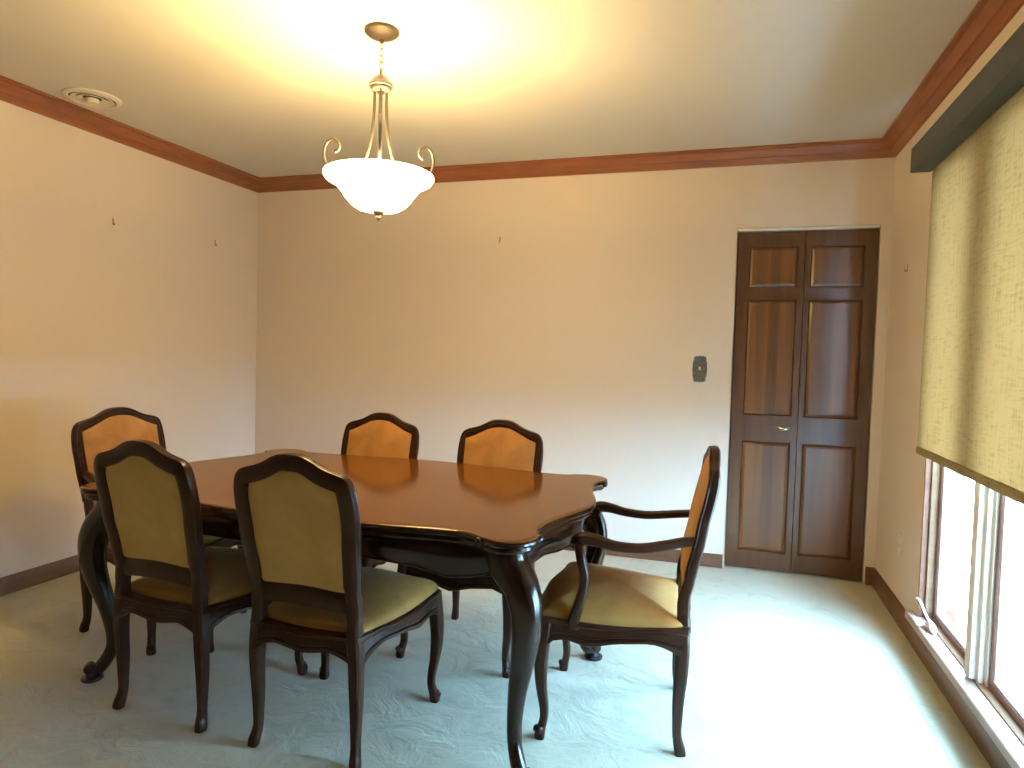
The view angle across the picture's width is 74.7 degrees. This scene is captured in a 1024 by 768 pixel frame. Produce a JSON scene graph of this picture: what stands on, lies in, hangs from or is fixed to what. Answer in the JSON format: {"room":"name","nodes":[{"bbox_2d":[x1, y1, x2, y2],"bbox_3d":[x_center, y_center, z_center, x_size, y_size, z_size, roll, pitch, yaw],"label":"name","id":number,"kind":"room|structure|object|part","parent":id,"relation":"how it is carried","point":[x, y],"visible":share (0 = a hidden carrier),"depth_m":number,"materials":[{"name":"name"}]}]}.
{"room":"dining room","nodes":[
{"label":"dining room","id":0,"kind":"room"},
{"bbox_2d":[0,100,257,577],"bbox_3d":[-3.061,-0.140,1.458,0.150,2.439,7.638,2,3,18],"label":"wall","id":1,"kind":"structure","parent":0,"point":[143,312],"depth_m":3.69,"materials":[{"name":"paint"}]},
{"bbox_2d":[0,555,78,596],"bbox_3d":[-3.015,1.037,1.484,0.014,0.088,7.338,2,3,18],"label":"baseboard","id":2,"kind":"structure","parent":1,"relation":"attached to","point":[15,582],"depth_m":3.40,"materials":[{"name":"brown wood"}]},
{"bbox_2d":[0,75,259,192],"bbox_3d":[-2.916,-1.312,1.373,0.088,0.083,7.338,2,3,18],"label":"crown molding","id":3,"kind":"structure","parent":1,"relation":"attached to","point":[13,92],"depth_m":3.68,"materials":[{"name":"brown wood"}]},
{"bbox_2d":[0,0,978,177],"bbox_3d":[-0.934,-1.381,0.925,4.428,0.200,7.988,2,3,18],"label":"ceiling","id":4,"kind":"structure","parent":0,"point":[259,88],"depth_m":2.86,"materials":[{"name":"paint"}]},
{"bbox_2d":[61,87,121,108],"bbox_3d":[-2.068,-1.397,3.306,0.255,0.029,0.255,2,3,18],"label":"ceiling vent","id":5,"kind":"object","parent":4,"relation":"in","point":[84,96],"visible":1,"depth_m":3.28,"materials":[{"name":"white metal"}]},
{"bbox_2d":[322,22,434,220],"bbox_3d":[-0.523,-0.981,2.555,0.462,0.715,0.441,2,3,18],"label":"pendant lamp","id":6,"kind":"object","parent":4,"relation":"hanging from","point":[379,187],"visible":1,"depth_m":2.48,"materials":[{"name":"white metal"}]},
{"bbox_3d":[-0.631,-0.964,2.595,0.233,0.311,0.011,2,3,18],"label":"scroll arm","id":7,"kind":"part","parent":6,"relation":"part of","materials":[{"name":"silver metal"}]},
{"bbox_3d":[-0.508,-0.729,2.561,0.416,0.143,0.416,2,3,18],"label":"lamp shade","id":8,"kind":"part","parent":6,"relation":"part of","materials":[{"name":"white glass"}]},
{"bbox_3d":[-0.475,-0.953,2.417,0.012,0.311,0.233,1,2,-11],"label":"scroll arm","id":9,"kind":"part","parent":6,"relation":"part of","materials":[{"name":"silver metal"}]},
{"bbox_3d":[-0.502,-0.954,2.551,0.015,0.312,0.015,2,3,18],"label":"stem","id":10,"kind":"part","parent":6,"relation":"part of","materials":[{"name":"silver metal"}]},
{"bbox_3d":[-0.494,-1.230,2.540,0.014,0.132,0.014,0,3,-27],"label":"chain","id":11,"kind":"part","parent":6,"relation":"part of","materials":[{"name":"brown metal"}]},
{"bbox_3d":[-0.399,-0.960,2.642,0.233,0.311,0.012,-1,3,-41],"label":"scroll arm","id":12,"kind":"part","parent":6,"relation":"part of","materials":[{"name":"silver metal"}]},
{"bbox_2d":[0,545,990,767],"bbox_3d":[-1.006,1.255,1.038,4.428,0.200,7.988,2,3,18],"label":"floor","id":13,"kind":"structure","parent":0,"point":[787,669],"depth_m":2.41,"materials":[{"name":"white carpet"}]},
{"bbox_2d":[71,407,246,655],"bbox_3d":[-1.554,0.588,2.965,0.584,0.945,0.560,3,3,23],"label":"armchair","id":14,"kind":"object","parent":13,"relation":"on","point":[109,428],"visible":0.38,"depth_m":2.91,"materials":[{"name":"brown wood"}]},
{"bbox_3d":[-1.811,0.768,2.869,0.057,0.579,0.072,3,3,23],"label":"leg","id":15,"kind":"part","parent":14,"relation":"part of","materials":[{"name":"brown wood"}]},
{"bbox_3d":[-1.660,0.410,2.763,0.393,0.059,0.057,3,3,29],"label":"arm","id":16,"kind":"part","parent":14,"relation":"part of","materials":[{"name":"brown wood"}]},
{"bbox_3d":[-1.764,0.350,3.045,0.114,0.488,0.440,3,3,23],"label":"backrest frame","id":17,"kind":"part","parent":14,"relation":"part of","materials":[{"name":"brown wood"}]},
{"bbox_3d":[-1.755,0.336,3.041,0.094,0.387,0.366,3,3,23],"label":"backrest","id":18,"kind":"part","parent":14,"relation":"part of","materials":[{"name":"orange fabric"}]},
{"bbox_3d":[-1.431,0.881,2.663,0.052,0.388,0.052,3,3,23],"label":"leg","id":19,"kind":"part","parent":14,"relation":"part of","materials":[{"name":"brown wood"}]},
{"bbox_3d":[-1.512,0.632,2.950,0.466,0.079,0.498,3,3,23],"label":"seat","id":20,"kind":"part","parent":14,"relation":"part of","materials":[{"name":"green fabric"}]},
{"bbox_3d":[-1.521,0.708,2.956,0.506,0.102,0.524,3,3,23],"label":"seat frame","id":21,"kind":"part","parent":14,"relation":"part of","materials":[{"name":"brown wood"}]},
{"bbox_2d":[93,440,307,732],"bbox_3d":[-1.070,0.633,2.368,0.501,0.933,0.587,2,3,18],"label":"dining chair","id":22,"kind":"object","parent":13,"relation":"on","point":[149,499],"visible":0.94,"depth_m":2.15,"materials":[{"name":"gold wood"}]},
{"bbox_3d":[-1.312,0.815,2.256,0.053,0.564,0.055,2,3,21],"label":"leg","id":23,"kind":"part","parent":22,"relation":"part of","materials":[{"name":"brown wood"}]},
{"bbox_3d":[-1.158,0.398,2.134,0.327,0.365,0.077,2,3,21],"label":"backrest","id":24,"kind":"part","parent":22,"relation":"part of","materials":[{"name":"fabric"}]},
{"bbox_3d":[-1.157,0.411,2.139,0.410,0.476,0.112,2,3,21],"label":"backrest frame","id":25,"kind":"part","parent":22,"relation":"part of","materials":[{"name":"brown wood"}]},
{"bbox_3d":[-1.066,0.667,2.415,0.465,0.079,0.471,2,3,21],"label":"seat","id":26,"kind":"part","parent":22,"relation":"part of","materials":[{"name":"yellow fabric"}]},
{"bbox_3d":[-1.071,0.743,2.412,0.491,0.102,0.511,2,3,21],"label":"seat frame","id":27,"kind":"part","parent":22,"relation":"part of","materials":[{"name":"brown wood"}]},
{"bbox_3d":[-0.995,0.829,2.137,0.053,0.564,0.055,2,3,21],"label":"leg","id":28,"kind":"part","parent":22,"relation":"part of","materials":[{"name":"brown wood"}]},
{"bbox_3d":[-1.212,0.886,2.688,0.052,0.388,0.052,2,3,21],"label":"leg","id":29,"kind":"part","parent":22,"relation":"part of","materials":[{"name":"brown wood"}]},
{"bbox_3d":[-0.792,0.904,2.531,0.052,0.388,0.052,2,3,21],"label":"leg","id":30,"kind":"part","parent":22,"relation":"part of","materials":[{"name":"brown wood"}]},
{"bbox_2d":[233,453,443,767],"bbox_3d":[-0.563,0.654,2.190,0.501,0.933,0.587,2,3,21],"label":"dining chair","id":31,"kind":"object","parent":13,"relation":"on","point":[299,522],"visible":1,"depth_m":1.97,"materials":[{"name":"brown wood"}]},
{"bbox_3d":[-0.781,0.838,2.063,0.053,0.564,0.055,2,3,19],"label":"leg","id":32,"kind":"part","parent":31,"relation":"part of","materials":[{"name":"brown wood"}]},
{"bbox_3d":[-0.624,0.420,1.946,0.327,0.365,0.077,2,3,19],"label":"backrest","id":33,"kind":"part","parent":31,"relation":"part of","materials":[{"name":"fabric"}]},
{"bbox_3d":[-0.623,0.433,1.952,0.410,0.476,0.112,2,3,19],"label":"backrest frame","id":34,"kind":"part","parent":31,"relation":"part of","materials":[{"name":"brown wood"}]},
{"bbox_3d":[-0.696,0.908,2.499,0.052,0.388,0.052,2,3,19],"label":"leg","id":35,"kind":"part","parent":31,"relation":"part of","materials":[{"name":"brown wood"}]},
{"bbox_3d":[-0.546,0.765,2.227,0.491,0.102,0.511,2,3,19],"label":"seat frame","id":36,"kind":"part","parent":31,"relation":"part of","materials":[{"name":"brown wood"}]},
{"bbox_3d":[-0.541,0.689,2.231,0.465,0.079,0.471,2,3,19],"label":"seat","id":37,"kind":"part","parent":31,"relation":"part of","materials":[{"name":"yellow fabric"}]},
{"bbox_3d":[-0.460,0.852,1.955,0.053,0.564,0.055,2,3,19],"label":"leg","id":38,"kind":"part","parent":31,"relation":"part of","materials":[{"name":"brown wood"}]},
{"bbox_3d":[-0.271,0.926,2.357,0.052,0.388,0.052,2,3,19],"label":"leg","id":39,"kind":"part","parent":31,"relation":"part of","materials":[{"name":"brown wood"}]},
{"bbox_2d":[77,449,607,767],"bbox_3d":[-0.573,0.735,2.574,1.782,0.732,1.146,2,3,20],"label":"dining table","id":40,"kind":"object","parent":13,"relation":"on","point":[441,518],"visible":0.59,"depth_m":2.15,"materials":[{"name":"brown wood"}]},
{"bbox_3d":[-1.468,0.726,2.441,0.182,0.698,0.136,2,3,20],"label":"leg","id":41,"kind":"part","parent":40,"relation":"part of","materials":[{"name":"brown wood"}]},
{"bbox_3d":[-0.557,0.396,2.557,1.770,0.038,1.146,2,3,20],"label":"edge moulding","id":42,"kind":"part","parent":40,"relation":"part of","materials":[{"name":"brown wood"}]},
{"bbox_3d":[0.001,0.788,1.920,0.182,0.698,0.136,2,3,20],"label":"leg","id":43,"kind":"part","parent":40,"relation":"part of","materials":[{"name":"brown wood"}]},
{"bbox_3d":[0.286,0.762,2.720,0.182,0.698,0.136,2,3,20],"label":"leg","id":44,"kind":"part","parent":40,"relation":"part of","materials":[{"name":"brown wood"}]},
{"bbox_2d":[341,412,418,567],"bbox_3d":[-0.720,0.614,3.028,0.501,0.933,0.587,2,3,21],"label":"dining chair","id":45,"kind":"object","parent":13,"relation":"on","point":[379,434],"visible":0.31,"depth_m":3.23,"materials":[{"name":"orange fabric"}]},
{"bbox_3d":[-0.602,0.900,2.741,0.052,0.388,0.052,2,3,19],"label":"leg","id":46,"kind":"part","parent":45,"relation":"part of","materials":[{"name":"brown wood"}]},
{"bbox_3d":[-0.744,0.727,2.999,0.491,0.102,0.511,2,3,19],"label":"seat frame","id":47,"kind":"part","parent":45,"relation":"part of","materials":[{"name":"brown wood"}]},
{"bbox_3d":[-0.650,0.363,3.237,0.339,0.375,0.092,2,3,19],"label":"backrest","id":48,"kind":"part","parent":45,"relation":"part of","materials":[{"name":"orange fabric"}]},
{"bbox_3d":[-0.648,0.378,3.246,0.410,0.476,0.112,2,3,19],"label":"backrest frame","id":49,"kind":"part","parent":45,"relation":"part of","materials":[{"name":"brown wood"}]},
{"bbox_2d":[395,419,542,678],"bbox_3d":[-0.135,0.638,2.843,0.501,0.933,0.587,2,3,21],"label":"dining chair","id":50,"kind":"object","parent":13,"relation":"on","point":[502,443],"visible":0.34,"depth_m":3.02,"materials":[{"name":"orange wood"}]},
{"bbox_3d":[-0.442,0.906,2.699,0.052,0.388,0.052,2,3,19],"label":"leg","id":51,"kind":"part","parent":50,"relation":"part of","materials":[{"name":"brown wood"}]},
{"bbox_3d":[-0.158,0.751,2.815,0.491,0.102,0.511,2,3,19],"label":"seat frame","id":52,"kind":"part","parent":50,"relation":"part of","materials":[{"name":"brown wood"}]},
{"bbox_3d":[-0.248,0.809,3.093,0.053,0.564,0.055,2,3,19],"label":"leg","id":53,"kind":"part","parent":50,"relation":"part of","materials":[{"name":"brown wood"}]},
{"bbox_3d":[-0.065,0.387,3.052,0.339,0.375,0.092,2,3,19],"label":"backrest","id":54,"kind":"part","parent":50,"relation":"part of","materials":[{"name":"orange fabric"}]},
{"bbox_3d":[-0.063,0.402,3.061,0.410,0.476,0.112,2,3,19],"label":"backrest frame","id":55,"kind":"part","parent":50,"relation":"part of","materials":[{"name":"brown wood"}]},
{"bbox_3d":[-0.017,0.924,2.557,0.052,0.388,0.052,2,3,19],"label":"leg","id":56,"kind":"part","parent":50,"relation":"part of","materials":[{"name":"brown wood"}]},
{"bbox_2d":[533,445,720,756],"bbox_3d":[0.396,0.669,2.316,0.584,0.945,0.560,2,3,14],"label":"armchair","id":57,"kind":"object","parent":13,"relation":"on","point":[593,604],"visible":0.96,"depth_m":2.11,"materials":[{"name":"brown wood"}]},
{"bbox_3d":[0.098,0.944,2.151,0.052,0.388,0.052,2,3,14],"label":"leg","id":58,"kind":"part","parent":57,"relation":"part of","materials":[{"name":"brown wood"}]},
{"bbox_3d":[0.210,0.928,2.618,0.052,0.388,0.052,2,3,14],"label":"leg","id":59,"kind":"part","parent":57,"relation":"part of","materials":[{"name":"brown wood"}]},
{"bbox_3d":[0.350,0.709,2.328,0.466,0.079,0.498,2,3,14],"label":"seat","id":60,"kind":"part","parent":57,"relation":"part of","materials":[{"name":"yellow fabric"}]},
{"bbox_3d":[0.355,0.786,2.329,0.506,0.102,0.524,2,3,14],"label":"seat frame","id":61,"kind":"part","parent":57,"relation":"part of","materials":[{"name":"brown wood"}]},
{"bbox_3d":[0.376,0.495,2.086,0.393,0.059,0.057,2,2,7],"label":"arm","id":62,"kind":"part","parent":57,"relation":"part of","materials":[{"name":"brown wood"}]},
{"bbox_3d":[0.481,0.479,2.517,0.393,0.059,0.057,2,3,20],"label":"arm","id":63,"kind":"part","parent":57,"relation":"part of","materials":[{"name":"brown wood"}]},
{"bbox_3d":[0.624,0.852,2.466,0.057,0.579,0.072,2,3,14],"label":"leg","id":64,"kind":"part","parent":57,"relation":"part of","materials":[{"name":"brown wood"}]},
{"bbox_3d":[0.533,0.865,2.092,0.057,0.579,0.072,2,3,14],"label":"leg","id":65,"kind":"part","parent":57,"relation":"part of","materials":[{"name":"brown wood"}]},
{"bbox_3d":[0.622,0.434,2.253,0.094,0.387,0.366,2,3,14],"label":"backrest","id":66,"kind":"part","parent":57,"relation":"part of","materials":[{"name":"orange fabric"}]},
{"bbox_3d":[0.630,0.449,2.252,0.114,0.488,0.440,2,3,14],"label":"backrest frame","id":67,"kind":"part","parent":57,"relation":"part of","materials":[{"name":"brown wood"}]},
{"bbox_2d":[255,157,895,583],"bbox_3d":[0.116,-0.179,4.405,4.128,2.439,0.200,2,3,18],"label":"wall","id":68,"kind":"structure","parent":0,"point":[583,329],"depth_m":4.24,"materials":[{"name":"paint"}]},
{"bbox_2d":[258,138,893,192],"bbox_3d":[0.104,-1.351,4.218,4.128,0.083,0.088,2,3,18],"label":"crown molding","id":69,"kind":"structure","parent":68,"relation":"attached to","point":[872,148],"depth_m":4.00,"materials":[{"name":"brown wood"}]},
{"bbox_2d":[564,546,722,567],"bbox_3d":[-0.334,0.988,4.475,3.319,0.078,0.014,2,3,18],"label":"baseboard","id":70,"kind":"structure","parent":68,"relation":"attached to","point":[708,559],"depth_m":4.06,"materials":[{"name":"brown wood"}]},
{"bbox_2d":[692,355,706,382],"bbox_3d":[1.112,-0.089,3.977,0.085,0.164,0.020,2,3,18],"label":"light switch","id":71,"kind":"object","parent":68,"relation":"attached to","point":[699,369],"visible":1,"depth_m":3.98,"materials":[{"name":"grey metal"}]},
{"bbox_2d":[725,225,879,580],"bbox_3d":[1.647,0.102,3.852,0.741,1.985,0.060,2,3,18],"label":"door","id":72,"kind":"structure","parent":68,"relation":"in","point":[838,274],"depth_m":3.84,"materials":[{"name":"brown wood"}]},
{"bbox_3d":[1.472,0.660,3.928,0.249,0.634,0.012,2,3,18],"label":"raised panel","id":73,"kind":"part","parent":72,"relation":"part of","materials":[{"name":"brown wood"}]},
{"bbox_3d":[1.494,-0.151,3.893,0.249,0.654,0.012,2,3,18],"label":"raised panel","id":74,"kind":"part","parent":72,"relation":"part of","materials":[{"name":"brown wood"}]},
{"bbox_3d":[1.508,-0.673,3.871,0.249,0.219,0.012,2,3,18],"label":"raised panel","id":75,"kind":"part","parent":72,"relation":"part of","materials":[{"name":"brown wood"}]},
{"bbox_3d":[1.565,0.259,3.862,0.069,0.024,0.020,2,3,19],"label":"handle","id":76,"kind":"part","parent":72,"relation":"part of","materials":[{"name":"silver metal"}]},
{"bbox_3d":[1.791,0.674,3.827,0.264,0.634,0.012,2,3,18],"label":"raised panel","id":77,"kind":"part","parent":72,"relation":"part of","materials":[{"name":"brown wood"}]},
{"bbox_3d":[1.813,-0.138,3.792,0.264,0.654,0.012,2,3,18],"label":"raised panel","id":78,"kind":"part","parent":72,"relation":"part of","materials":[{"name":"brown wood"}]},
{"bbox_3d":[1.828,-0.660,3.770,0.264,0.219,0.012,2,3,18],"label":"raised panel","id":79,"kind":"part","parent":72,"relation":"part of","materials":[{"name":"brown wood"}]},
{"bbox_2d":[865,567,873,585],"bbox_3d":[1.996,1.072,3.740,0.048,0.100,0.014,2,3,18],"label":"baseboard","id":80,"kind":"structure","parent":68,"relation":"attached to","point":[868,570],"depth_m":3.74,"materials":[{"name":"brown wood"}]},
{"bbox_2d":[875,5,1023,615],"bbox_3d":[1.015,0.026,0.171,0.150,2.439,7.638,2,3,18],"label":"wall","id":81,"kind":"structure","parent":0,"point":[902,470],"depth_m":3.25,"materials":[{"name":"paint"}]},
{"bbox_2d":[897,532,902,558],"bbox_3d":[1.867,0.775,3.230,0.008,0.114,0.070,2,3,18],"label":"wall outlet","id":82,"kind":"object","parent":81,"relation":"attached to","point":[900,536],"visible":1,"depth_m":3.22,"materials":[{"name":"white plastic"}]},
{"bbox_2d":[872,568,1011,767],"bbox_3d":[0.905,1.191,0.245,0.014,0.100,7.338,2,3,18],"label":"baseboard","id":83,"kind":"structure","parent":81,"relation":"attached to","point":[985,744],"depth_m":2.54,"materials":[{"name":"brown wood"}]},
{"bbox_2d":[882,0,1023,156],"bbox_3d":[0.934,-1.155,0.157,0.088,0.083,7.338,2,3,18],"label":"crown molding","id":84,"kind":"structure","parent":81,"relation":"attached to","point":[987,19],"depth_m":2.59,"materials":[{"name":"brown wood"}]},
{"bbox_2d":[905,458,1023,767],"bbox_3d":[1.570,0.102,1.988,0.180,1.958,1.990,2,3,18],"label":"window","id":85,"kind":"structure","parent":81,"relation":"in","point":[975,659],"depth_m":2.32,"materials":[{"name":"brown wood"}]},
{"bbox_3d":[1.740,0.960,2.837,0.018,0.067,0.177,2,2,13],"label":"crank handle","id":86,"kind":"part","parent":85,"relation":"part of","materials":[{"name":"white paint"}]},
{"bbox_3d":[1.780,0.074,2.610,0.040,1.886,0.480,2,3,18],"label":"sash","id":87,"kind":"part","parent":85,"relation":"part of","materials":[{"name":"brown wood"}]},
{"bbox_3d":[1.544,1.062,2.029,0.180,0.036,1.990,2,3,18],"label":"sill","id":88,"kind":"part","parent":85,"relation":"part of","materials":[{"name":"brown wood"}]},
{"bbox_3d":[1.582,0.095,1.984,0.040,1.886,0.506,2,3,18],"label":"sash","id":89,"kind":"part","parent":85,"relation":"part of","materials":[{"name":"brown wood"}]},
{"bbox_2d":[910,22,1023,504],"bbox_3d":[1.463,-0.322,1.982,0.111,1.311,1.922,2,3,18],"label":"roller blind","id":90,"kind":"object","parent":81,"relation":"attached to","point":[971,423],"visible":1,"depth_m":2.25,"materials":[{"name":"beige fabric"}]},
{"label":"outside","id":91,"kind":"structure","parent":0,"visible":0},
{"bbox_2d":[957,477,1023,695],"bbox_3d":[8.148,1.823,0.627,12.708,0.100,22.000,2,3,18],"label":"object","id":92,"kind":"structure","parent":91,"point":[1015,671],"depth_m":4.83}
]}

